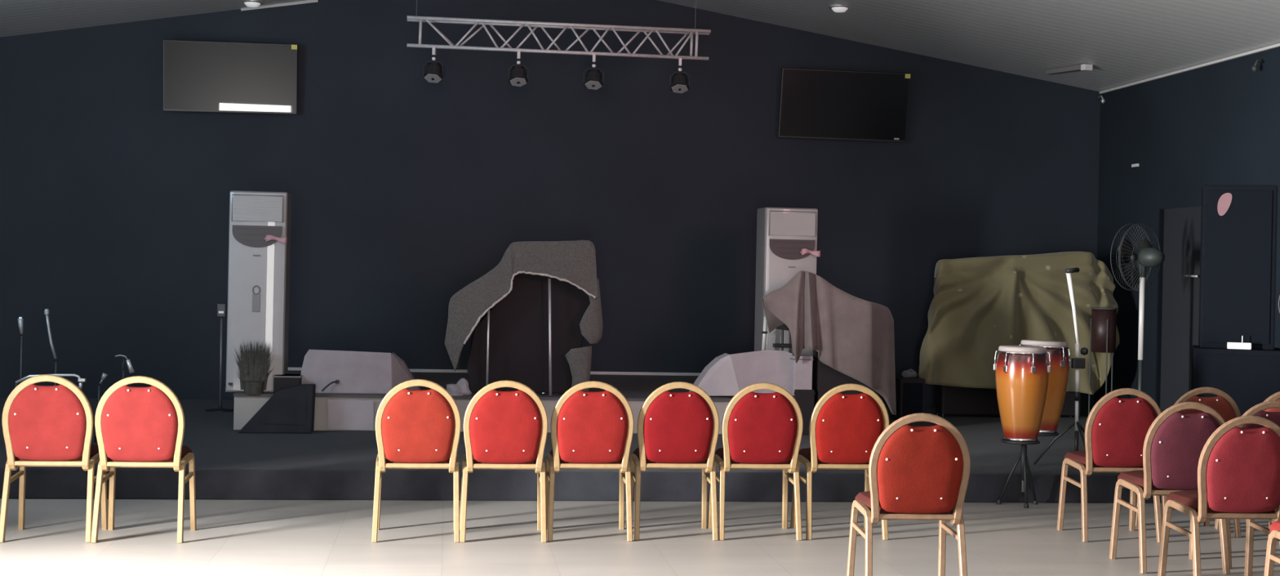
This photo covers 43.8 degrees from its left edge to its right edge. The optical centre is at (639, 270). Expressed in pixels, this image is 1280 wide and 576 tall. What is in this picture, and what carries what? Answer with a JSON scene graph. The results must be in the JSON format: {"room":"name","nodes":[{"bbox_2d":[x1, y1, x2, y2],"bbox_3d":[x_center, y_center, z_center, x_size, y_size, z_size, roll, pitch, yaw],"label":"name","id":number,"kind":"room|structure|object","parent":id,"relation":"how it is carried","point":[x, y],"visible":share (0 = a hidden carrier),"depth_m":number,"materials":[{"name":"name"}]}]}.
{"room":"church hall","nodes":[
{"label":"church hall","id":0,"kind":"room"},
{"bbox_2d":[0,0,1100,408],"bbox_3d":[-0.828,-0.723,16.190,11.701,4.530,0.150,1,0,-7],"label":"wall","id":1,"kind":"structure","parent":0,"point":[406,189],"depth_m":16.01,"materials":[{"name":"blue paint"}]},
{"bbox_2d":[163,39,297,114],"bbox_3d":[-4.005,-1.887,15.565,1.280,0.706,0.176,1,0,-13],"label":"television","id":2,"kind":"object","parent":1,"relation":"attached to","point":[199,76],"visible":1,"depth_m":15.50,"materials":[{"name":"black"}]},
{"bbox_2d":[240,0,318,10],"bbox_3d":[-3.570,-2.633,15.749,0.750,0.150,0.036,1,0,-7],"label":"trim","id":3,"kind":"structure","parent":1,"relation":"attached to","point":[306,1],"depth_m":15.74,"materials":[{"name":"grey"}]},
{"bbox_2d":[288,367,701,375],"bbox_3d":[-1.344,1.018,16.045,4.625,0.030,0.024,1,0,-7],"label":"baseboard","id":4,"kind":"structure","parent":1,"relation":"attached to","point":[289,368],"depth_m":16.16,"materials":[{"name":"grey"}]},
{"bbox_2d":[777,67,910,142],"bbox_3d":[2.094,-1.700,16.372,1.347,0.714,0.220,1,0,-7],"label":"television","id":5,"kind":"object","parent":1,"relation":"attached to","point":[815,104],"visible":1,"depth_m":16.32,"materials":[{"name":"black"}]},
{"bbox_2d":[0,498,1279,575],"bbox_3d":[0.250,1.616,6.833,12.001,0.100,19.300,1,0,-7],"label":"floor","id":6,"kind":"structure","parent":0,"point":[231,537],"depth_m":9.12,"materials":[{"name":"tile"}]},
{"bbox_2d":[0,373,107,542],"bbox_3d":[-3.285,1.030,8.940,0.494,0.927,0.524,1,0,-7],"label":"banquet chair","id":7,"kind":"object","parent":6,"relation":"on","point":[43,425],"visible":0.92,"depth_m":8.73,"materials":[{"name":"red fabric"}]},
{"bbox_2d":[90,375,196,542],"bbox_3d":[-2.790,1.040,8.986,0.494,0.927,0.524,1,0,-6],"label":"banquet chair","id":8,"kind":"object","parent":6,"relation":"on","point":[135,426],"visible":1,"depth_m":8.77,"materials":[{"name":"red fabric"}]},
{"bbox_2d":[371,378,461,542],"bbox_3d":[-1.284,1.073,9.190,0.494,0.927,0.524,1,0,-7],"label":"banquet chair","id":9,"kind":"object","parent":6,"relation":"on","point":[415,428],"visible":1,"depth_m":8.97,"materials":[{"name":"red fabric"}]},
{"bbox_2d":[459,379,547,542],"bbox_3d":[-0.792,1.083,9.252,0.494,0.927,0.524,1,0,-7],"label":"banquet chair","id":10,"kind":"object","parent":6,"relation":"on","point":[503,429],"visible":1,"depth_m":9.04,"materials":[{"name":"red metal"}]},
{"bbox_2d":[0,396,1161,502],"bbox_3d":[-0.541,1.449,13.425,11.401,0.200,5.420,1,0,-7],"label":"stage platform","id":11,"kind":"object","parent":6,"relation":"on","point":[230,464],"visible":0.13,"depth_m":10.85,"materials":[{"name":"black carpet"}]},
{"bbox_2d":[17,316,23,383],"bbox_3d":[-4.567,0.797,11.720,0.165,0.917,0.147,1,0,-7],"label":"boom stand","id":12,"kind":"object","parent":11,"relation":"on","point":[20,322],"visible":0.34,"depth_m":11.73,"materials":[{"name":"grey metal"}]},
{"bbox_2d":[14,373,85,389],"bbox_3d":[-4.186,1.004,11.283,0.580,0.552,0.040,1,0,-7],"label":"keyboard stand","id":13,"kind":"object","parent":11,"relation":"on","point":[80,380],"visible":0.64,"depth_m":11.29,"materials":[{"name":"grey metal"}]},
{"bbox_2d":[44,308,57,385],"bbox_3d":[-4.343,0.772,11.778,0.144,0.977,0.164,1,0,25],"label":"boom stand","id":14,"kind":"object","parent":11,"relation":"on","point":[46,311],"visible":0.49,"depth_m":11.76,"materials":[{"name":"grey metal"}]},
{"bbox_2d":[93,372,107,442],"bbox_3d":[-4.014,1.011,11.787,0.165,0.512,0.147,1,0,-7],"label":"stand","id":15,"kind":"object","parent":11,"relation":"on","point":[104,375],"visible":0.4,"depth_m":11.80,"materials":[{"name":"black metal"}]},
{"bbox_2d":[115,354,133,378],"bbox_3d":[-3.841,0.947,11.807,0.165,0.648,0.147,1,0,-7],"label":"gooseneck stand","id":16,"kind":"object","parent":11,"relation":"on","point":[128,362],"visible":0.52,"depth_m":11.82,"materials":[{"name":"grey metal"}]},
{"bbox_2d":[205,303,234,412],"bbox_3d":[-3.821,0.791,14.510,0.260,0.976,0.260,1,0,-7],"label":"microphone stand","id":17,"kind":"object","parent":11,"relation":"on","point":[221,308],"visible":0.98,"depth_m":14.50,"materials":[{"name":"grey metal"}]},
{"bbox_2d":[238,383,315,433],"bbox_3d":[-2.920,1.106,12.800,0.583,0.385,0.226,1,0,-7],"label":"speaker","id":18,"kind":"object","parent":11,"relation":"on","point":[290,410],"visible":1,"depth_m":12.70,"materials":[{"name":"black plastic"}]},
{"bbox_2d":[258,393,306,424],"bbox_3d":[-2.853,1.103,12.698,0.376,0.251,0.008,1,0,-7],"label":"grille","id":19,"kind":"object","parent":18,"relation":"attached to","point":[281,408],"depth_m":12.70,"materials":[{"name":"black metal"}]},
{"bbox_2d":[328,399,373,430],"bbox_3d":[-2.365,1.178,13.005,0.374,0.248,0.012,1,0,-7],"label":"board","id":20,"kind":"object","parent":11,"relation":"on","point":[343,414],"visible":1,"depth_m":13.00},
{"bbox_2d":[233,395,728,433],"bbox_3d":[-1.177,1.198,14.626,4.625,0.274,2.882,1,0,-7],"label":"riser front","id":21,"kind":"structure","parent":11,"relation":"on","point":[245,406],"depth_m":13.01,"materials":[{"name":"grey wood"}]},
{"bbox_2d":[233,370,733,401],"bbox_3d":[-1.172,1.052,14.616,4.635,0.020,2.902,1,0,-7],"label":"platform","id":22,"kind":"object","parent":21,"relation":"on","point":[633,388],"visible":0.14,"depth_m":14.75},
{"bbox_2d":[233,339,273,394],"bbox_3d":[-3.148,0.773,12.957,0.300,0.452,0.182,1,0,22],"label":"ornamental grass","id":23,"kind":"object","parent":22,"relation":"on","point":[253,366],"depth_m":12.94,"materials":[{"name":"green plant"}]},
{"bbox_2d":[242,380,264,394],"bbox_3d":[-3.148,0.947,12.956,0.184,0.105,0.184,1,0,-7],"label":"pot","id":24,"kind":"object","parent":22,"relation":"on","point":[251,387],"depth_m":12.89,"materials":[{"name":"grey ceramic"}]},
{"bbox_2d":[225,190,291,392],"bbox_3d":[-3.172,0.172,13.227,0.470,1.654,0.393,1,0,-7],"label":"air conditioner","id":25,"kind":"object","parent":22,"relation":"on","point":[259,269],"visible":0.91,"depth_m":13.05,"materials":[{"name":"grey plastic"}]},
{"bbox_2d":[231,224,282,247],"bbox_3d":[-3.141,-0.281,13.046,0.400,0.179,0.012,1,0,-7],"label":"outlet","id":26,"kind":"object","parent":25,"relation":"attached to","point":[242,235],"depth_m":13.04,"materials":[{"name":"black plastic"}]},
{"bbox_2d":[264,234,286,243],"bbox_3d":[-2.989,-0.259,13.043,0.181,0.072,0.027,1,0,-7],"label":"ribbon","id":27,"kind":"object","parent":25,"relation":"attached to","point":[283,240],"visible":1,"depth_m":13.04,"materials":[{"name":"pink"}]},
{"bbox_2d":[272,373,302,393],"bbox_3d":[-2.895,0.931,13.088,0.226,0.148,0.272,1,0,-7],"label":"equipment case","id":28,"kind":"object","parent":22,"relation":"on","point":[286,380],"visible":0.73,"depth_m":12.96,"materials":[{"name":"black plastic"}]},
{"bbox_2d":[300,349,420,393],"bbox_3d":[-2.338,0.836,13.385,1.026,0.360,0.531,1,0,-12],"label":"wedge monitor","id":29,"kind":"object","parent":22,"relation":"on","point":[332,371],"visible":0.78,"depth_m":13.15,"materials":[{"name":"fabric"}]},
{"bbox_2d":[446,377,471,395],"bbox_3d":[-1.508,0.962,13.238,0.222,0.145,0.190,1,0,-7],"label":"crumpled cloth","id":30,"kind":"object","parent":22,"relation":"on","point":[461,387],"visible":0.91,"depth_m":13.18,"materials":[{"name":"white fabric"}]},
{"bbox_2d":[466,272,590,395],"bbox_3d":[-0.941,0.460,13.585,1.052,1.195,0.438,1,0,-7],"label":"pulpit","id":31,"kind":"object","parent":22,"relation":"on","point":[526,338],"visible":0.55,"depth_m":13.52,"materials":[{"name":"black wood"}]},
{"bbox_2d":[444,240,603,391],"bbox_3d":[-0.993,0.374,13.560,1.329,1.297,0.522,1,0,-7],"label":"draped cloth","id":32,"kind":"object","parent":31,"relation":"on","point":[572,262],"visible":0.99,"depth_m":13.36,"materials":[{"name":"fabric"}]},
{"bbox_2d":[688,349,792,395],"bbox_3d":[0.900,0.877,13.700,0.969,0.414,0.354,1,0,2],"label":"wedge monitor","id":33,"kind":"object","parent":22,"relation":"on","point":[726,374],"visible":0.76,"depth_m":13.57,"materials":[{"name":"grey plastic"}]},
{"bbox_2d":[761,315,767,350],"bbox_3d":[1.077,0.745,13.959,0.160,0.689,0.160,1,0,-7],"label":"chrome stand","id":34,"kind":"object","parent":22,"relation":"on","point":[764,331],"visible":0.4,"depth_m":13.95,"materials":[{"name":"silver metal"}]},
{"bbox_2d":[773,323,791,350],"bbox_3d":[1.256,0.751,14.038,0.181,0.685,0.075,1,0,-7],"label":"mixer","id":35,"kind":"object","parent":22,"relation":"on","point":[783,326],"visible":0.29,"depth_m":14.01,"materials":[{"name":"black plastic"}]},
{"bbox_2d":[773,342,791,347],"bbox_3d":[1.259,0.659,14.031,0.170,0.035,0.050,1,0,-7],"label":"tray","id":36,"kind":"object","parent":35,"relation":"on","point":[775,344],"depth_m":14.01,"materials":[{"name":"black plastic"}]},
{"bbox_2d":[754,206,817,371],"bbox_3d":[1.316,0.266,14.322,0.486,1.658,0.393,1,0,-9],"label":"air conditioner","id":37,"kind":"object","parent":22,"relation":"on","point":[782,233],"visible":0.44,"depth_m":14.14,"materials":[{"name":"grey plastic"}]},
{"bbox_2d":[769,238,815,259],"bbox_3d":[1.353,-0.188,14.142,0.414,0.180,0.012,1,0,-9],"label":"outlet","id":38,"kind":"object","parent":37,"relation":"attached to","point":[780,248],"depth_m":14.13,"materials":[{"name":"black plastic"}]},
{"bbox_2d":[800,248,820,256],"bbox_3d":[1.515,-0.161,14.140,0.181,0.072,0.027,1,0,-7],"label":"ribbon","id":39,"kind":"object","parent":37,"relation":"attached to","point":[804,251],"visible":1,"depth_m":14.13,"materials":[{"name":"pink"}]},
{"bbox_2d":[792,389,815,435],"bbox_3d":[1.376,1.197,13.563,0.179,0.385,0.248,1,0,-7],"label":"crate","id":40,"kind":"object","parent":11,"relation":"on","point":[805,398],"visible":0.53,"depth_m":13.45,"materials":[{"name":"black"}]},
{"bbox_2d":[789,354,813,395],"bbox_3d":[1.369,0.890,13.561,0.171,0.339,0.208,1,0,-7],"label":"carton","id":41,"kind":"object","parent":40,"relation":"on","point":[801,371],"visible":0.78,"depth_m":13.46,"materials":[{"name":"grey cardboard"}]},
{"bbox_2d":[812,350,872,405],"bbox_3d":[1.732,1.028,13.626,0.483,0.739,0.228,1,0,-7],"label":"instrument case","id":42,"kind":"object","parent":11,"relation":"on","point":[824,377],"visible":0.28,"depth_m":13.51,"materials":[{"name":"black"}]},
{"bbox_2d":[761,270,896,414],"bbox_3d":[1.618,0.616,13.597,1.223,1.225,0.512,1,0,-16],"label":"draped cloth","id":43,"kind":"object","parent":42,"relation":"on","point":[853,335],"visible":1,"depth_m":13.43,"materials":[{"name":"fabric"}]},
{"bbox_2d":[891,376,924,419],"bbox_3d":[2.540,1.212,15.042,0.240,0.404,0.286,1,0,-7],"label":"speaker box","id":44,"kind":"object","parent":11,"relation":"on","point":[909,392],"visible":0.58,"depth_m":14.90,"materials":[{"name":"black"}]},
{"bbox_2d":[901,368,917,377],"bbox_3d":[2.546,0.966,15.015,0.154,0.090,0.100,1,0,-7],"label":"bag","id":45,"kind":"object","parent":44,"relation":"on","point":[910,373],"visible":1,"depth_m":14.98,"materials":[{"name":"grey fabric"}]},
{"bbox_2d":[902,382,923,416],"bbox_3d":[2.556,1.213,14.904,0.190,0.324,0.008,1,0,-7],"label":"grille","id":46,"kind":"object","parent":44,"relation":"attached to","point":[913,393],"depth_m":14.90,"materials":[{"name":"black fabric"}]},
{"bbox_2d":[935,260,1080,418],"bbox_3d":[3.628,0.677,15.618,1.426,1.522,0.202,1,0,-7],"label":"rack","id":47,"kind":"object","parent":11,"relation":"on","point":[948,399],"visible":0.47,"depth_m":15.48,"materials":[{"name":"black"}]},
{"bbox_2d":[918,251,1119,394],"bbox_3d":[3.672,0.489,15.522,2.031,1.390,0.733,1,0,-7],"label":"draped cloth","id":48,"kind":"object","parent":47,"relation":"on","point":[979,305],"visible":0.78,"depth_m":15.37,"materials":[{"name":"green fabric"}]},
{"bbox_2d":[1033,266,1093,472],"bbox_3d":[3.179,0.699,11.423,0.534,1.448,0.471,1,0,-7],"label":"microphone stand","id":49,"kind":"object","parent":11,"relation":"on","point":[1076,362],"visible":0.91,"depth_m":11.49,"materials":[{"name":"silver metal"}]},
{"bbox_2d":[1088,306,1117,415],"bbox_3d":[4.463,0.905,15.325,0.254,1.101,0.257,1,0,-7],"label":"drum","id":50,"kind":"object","parent":11,"relation":"on","point":[1104,319],"depth_m":15.23,"materials":[{"name":"brown wood"}]},
{"bbox_2d":[1110,222,1164,396],"bbox_3d":[4.423,0.518,14.032,0.606,1.873,0.440,1,0,-37],"label":"pedestal fan","id":51,"kind":"object","parent":11,"relation":"on","point":[1148,256],"visible":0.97,"depth_m":14.01,"materials":[{"name":"black plastic"}]},
{"bbox_2d":[1191,344,1279,416],"bbox_3d":[4.414,1.013,11.785,0.637,0.883,0.610,1,0,18],"label":"counter","id":52,"kind":"object","parent":11,"relation":"on","point":[1250,376],"visible":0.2,"depth_m":11.49,"materials":[{"name":"black wood"}]},
{"bbox_2d":[1198,184,1277,350],"bbox_3d":[4.445,-0.027,11.837,0.510,1.197,0.515,1,0,18],"label":"loudspeaker","id":53,"kind":"object","parent":52,"relation":"on","point":[1238,248],"visible":0.99,"depth_m":11.60,"materials":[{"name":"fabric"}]},
{"bbox_2d":[1226,335,1251,349],"bbox_3d":[4.346,0.519,11.530,0.165,0.099,0.034,1,0,18],"label":"receiver","id":54,"kind":"object","parent":52,"relation":"on","point":[1237,345],"visible":1,"depth_m":11.51,"materials":[{"name":"white plastic"}]},
{"bbox_2d":[545,380,634,541],"bbox_3d":[-0.303,1.093,9.346,0.494,0.927,0.524,1,0,-7],"label":"banquet chair","id":55,"kind":"object","parent":6,"relation":"on","point":[589,429],"visible":1,"depth_m":9.13,"materials":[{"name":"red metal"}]},
{"bbox_2d":[626,381,719,540],"bbox_3d":[0.196,1.104,9.443,0.494,0.927,0.524,1,0,-7],"label":"banquet chair","id":56,"kind":"object","parent":6,"relation":"on","point":[676,429],"visible":0.98,"depth_m":9.23,"materials":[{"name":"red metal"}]},
{"bbox_2d":[706,382,803,540],"bbox_3d":[0.691,1.115,9.505,0.494,0.927,0.524,1,0,-6],"label":"banquet chair","id":57,"kind":"object","parent":6,"relation":"on","point":[760,430],"visible":0.99,"depth_m":9.29,"materials":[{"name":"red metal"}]},
{"bbox_2d":[790,382,888,539],"bbox_3d":[1.208,1.126,9.587,0.494,0.927,0.524,1,0,-7],"label":"banquet chair","id":58,"kind":"object","parent":6,"relation":"on","point":[844,428],"visible":0.82,"depth_m":9.37,"materials":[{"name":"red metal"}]},
{"bbox_2d":[846,412,970,575],"bbox_3d":[1.295,1.127,7.670,0.494,0.927,0.524,1,0,-4],"label":"banquet chair","id":59,"kind":"object","parent":6,"relation":"on","point":[916,473],"visible":1,"depth_m":7.46,"materials":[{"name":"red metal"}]},
{"bbox_2d":[996,431,1059,507],"bbox_3d":[2.679,1.372,11.028,0.315,0.490,0.634,1,0,35],"label":"stand","id":60,"kind":"object","parent":6,"relation":"on","point":[1023,456],"visible":0.63,"depth_m":10.89,"materials":[{"name":"black metal"}]},
{"bbox_2d":[993,345,1050,441],"bbox_3d":[2.606,0.836,10.859,0.357,0.640,0.381,1,0,-7],"label":"drum","id":61,"kind":"object","parent":60,"relation":"on","point":[1022,372],"visible":1,"depth_m":10.73,"materials":[{"name":"orange paint"}]},
{"bbox_2d":[1018,339,1070,433],"bbox_3d":[2.831,0.812,11.175,0.364,0.649,0.380,1,0,18],"label":"drum","id":62,"kind":"object","parent":60,"relation":"on","point":[1060,355],"visible":0.5,"depth_m":11.03,"materials":[{"name":"orange paint"}]},
{"bbox_2d":[1057,387,1162,542],"bbox_3d":[2.878,1.161,9.710,0.494,0.927,0.524,1,0,-5],"label":"banquet chair","id":63,"kind":"object","parent":6,"relation":"on","point":[1116,429],"visible":0.84,"depth_m":9.49,"materials":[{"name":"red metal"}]},
{"bbox_2d":[1109,401,1230,573],"bbox_3d":[2.915,1.162,8.731,0.494,0.927,0.524,1,0,-5],"label":"banquet chair","id":64,"kind":"object","parent":6,"relation":"on","point":[1174,442],"visible":0.7,"depth_m":8.51,"materials":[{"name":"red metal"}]},
{"bbox_2d":[1135,386,1241,537],"bbox_3d":[3.441,1.173,9.968,0.494,0.927,0.524,1,0,-5],"label":"banquet chair","id":65,"kind":"object","parent":6,"relation":"on","point":[1224,404],"visible":0.23,"depth_m":9.73,"materials":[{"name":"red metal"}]},
{"bbox_2d":[1157,415,1279,575],"bbox_3d":[2.922,1.162,7.922,0.494,0.927,0.524,1,0,-5],"label":"banquet chair","id":66,"kind":"object","parent":6,"relation":"on","point":[1238,468],"visible":0.98,"depth_m":7.71,"materials":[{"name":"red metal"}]},
{"bbox_2d":[1197,400,1279,568],"bbox_3d":[3.442,1.173,8.933,0.494,0.927,0.524,1,0,-5],"label":"banquet chair","id":67,"kind":"object","parent":6,"relation":"on","point":[1257,410],"visible":0.14,"depth_m":8.68,"materials":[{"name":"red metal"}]},
{"bbox_2d":[1214,391,1279,528],"bbox_3d":[3.935,1.184,9.906,0.494,0.927,0.524,1,0,-5],"label":"banquet chair","id":68,"kind":"object","parent":6,"relation":"on","point":[1276,396],"visible":0.03,"depth_m":9.65,"materials":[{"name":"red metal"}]},
{"bbox_2d":[1263,520,1279,575],"bbox_3d":[3.086,1.166,7.001,0.494,0.927,0.524,1,0,-5],"label":"banquet chair","id":69,"kind":"object","parent":6,"relation":"on","point":[1274,535],"visible":1,"depth_m":7.16,"materials":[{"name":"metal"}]},
{"bbox_2d":[0,0,1279,91],"bbox_3d":[0.329,-2.513,6.908,11.701,1.102,18.850,1,0,-7],"label":"ceiling","id":70,"kind":"structure","parent":0,"point":[1125,42],"depth_m":14.71,"materials":[{"name":"white paint"}]},
{"bbox_2d":[244,0,263,7],"bbox_3d":[-3.764,-2.595,15.440,0.210,0.070,0.210,1,0,-7],"label":"ceiling lamp","id":71,"kind":"object","parent":70,"relation":"attached to","point":[251,3],"visible":0.99,"depth_m":15.39,"materials":[{"name":"white"}]},
{"bbox_2d":[406,0,711,60],"bbox_3d":[-0.716,-2.374,14.346,2.737,0.862,0.103,1,0,-7],"label":"lighting truss","id":72,"kind":"object","parent":70,"relation":"hanging from","point":[542,24],"visible":1,"depth_m":14.33,"materials":[{"name":"metal"}]},
{"bbox_2d":[423,46,444,83],"bbox_3d":[-1.841,-1.835,14.168,0.174,0.314,0.178,1,0,-28],"label":"lamp","id":73,"kind":"object","parent":72,"relation":"hanging from","point":[433,73],"visible":1,"depth_m":14.14,"materials":[{"name":"metal"}]},
{"bbox_2d":[507,50,528,86],"bbox_3d":[-1.088,-1.814,14.258,0.174,0.314,0.178,1,0,25],"label":"lamp","id":74,"kind":"object","parent":72,"relation":"hanging from","point":[517,77],"visible":1,"depth_m":14.23,"materials":[{"name":"black plastic"}]},
{"bbox_2d":[583,53,604,89],"bbox_3d":[-0.415,-1.795,14.339,0.174,0.314,0.178,1,0,38],"label":"lamp","id":75,"kind":"object","parent":72,"relation":"hanging from","point":[593,75],"visible":1,"depth_m":14.31,"materials":[{"name":"black plastic"}]},
{"bbox_2d":[669,57,689,93],"bbox_3d":[0.364,-1.773,14.434,0.174,0.314,0.178,1,0,32],"label":"lamp","id":76,"kind":"object","parent":72,"relation":"hanging from","point":[679,84],"visible":1,"depth_m":14.41,"materials":[{"name":"black plastic"}]},
{"bbox_2d":[828,4,848,12],"bbox_3d":[1.874,-2.461,14.919,0.210,0.070,0.210,1,0,-7],"label":"ceiling lamp","id":77,"kind":"object","parent":70,"relation":"attached to","point":[835,7],"visible":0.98,"depth_m":14.86,"materials":[{"name":"white"}]},
{"bbox_2d":[1045,63,1093,74],"bbox_3d":[4.245,-1.989,15.745,0.094,0.082,0.676,1,0,-19],"label":"ceiling light","id":78,"kind":"object","parent":70,"relation":"attached to","point":[1087,67],"visible":1,"depth_m":15.66,"materials":[{"name":"grey"}]},
{"bbox_2d":[1093,46,1279,404],"bbox_3d":[6.022,-0.088,7.525,0.150,3.553,18.700,1,0,-7],"label":"wall","id":79,"kind":"structure","parent":0,"point":[1219,123],"depth_m":15.24,"materials":[{"name":"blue paint"}]},
{"bbox_2d":[1097,94,1105,103],"bbox_3d":[4.851,-1.800,16.726,0.044,0.095,0.143,1,0,-7],"label":"wall hook","id":80,"kind":"object","parent":79,"relation":"attached to","point":[1103,100],"visible":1,"depth_m":16.67,"materials":[{"name":"grey metal"}]},
{"bbox_2d":[1131,163,1138,167],"bbox_3d":[4.947,-1.053,15.882,0.024,0.030,0.130,1,0,-7],"label":"wall socket","id":81,"kind":"object","parent":79,"relation":"attached to","point":[1135,164],"visible":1,"depth_m":15.86,"materials":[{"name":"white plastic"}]},
{"bbox_2d":[1155,205,1201,412],"bbox_3d":[5.029,0.439,14.703,0.081,2.056,0.985,1,0,-7],"label":"door","id":82,"kind":"structure","parent":79,"relation":"in","point":[1180,228],"depth_m":14.84,"materials":[{"name":"grey paint"}]},
{"bbox_2d":[1099,43,1279,93],"bbox_3d":[5.576,-1.860,10.740,0.030,0.022,12.100,1,0,-7],"label":"trim","id":83,"kind":"structure","parent":79,"relation":"attached to","point":[1277,45],"depth_m":14.60,"materials":[{"name":"grey"}]},
{"bbox_2d":[1251,59,1264,71],"bbox_3d":[5.218,-1.729,13.425,0.107,0.109,0.050,1,0,-7],"label":"wall hook","id":84,"kind":"object","parent":79,"relation":"attached to","point":[1254,68],"visible":1,"depth_m":13.41,"materials":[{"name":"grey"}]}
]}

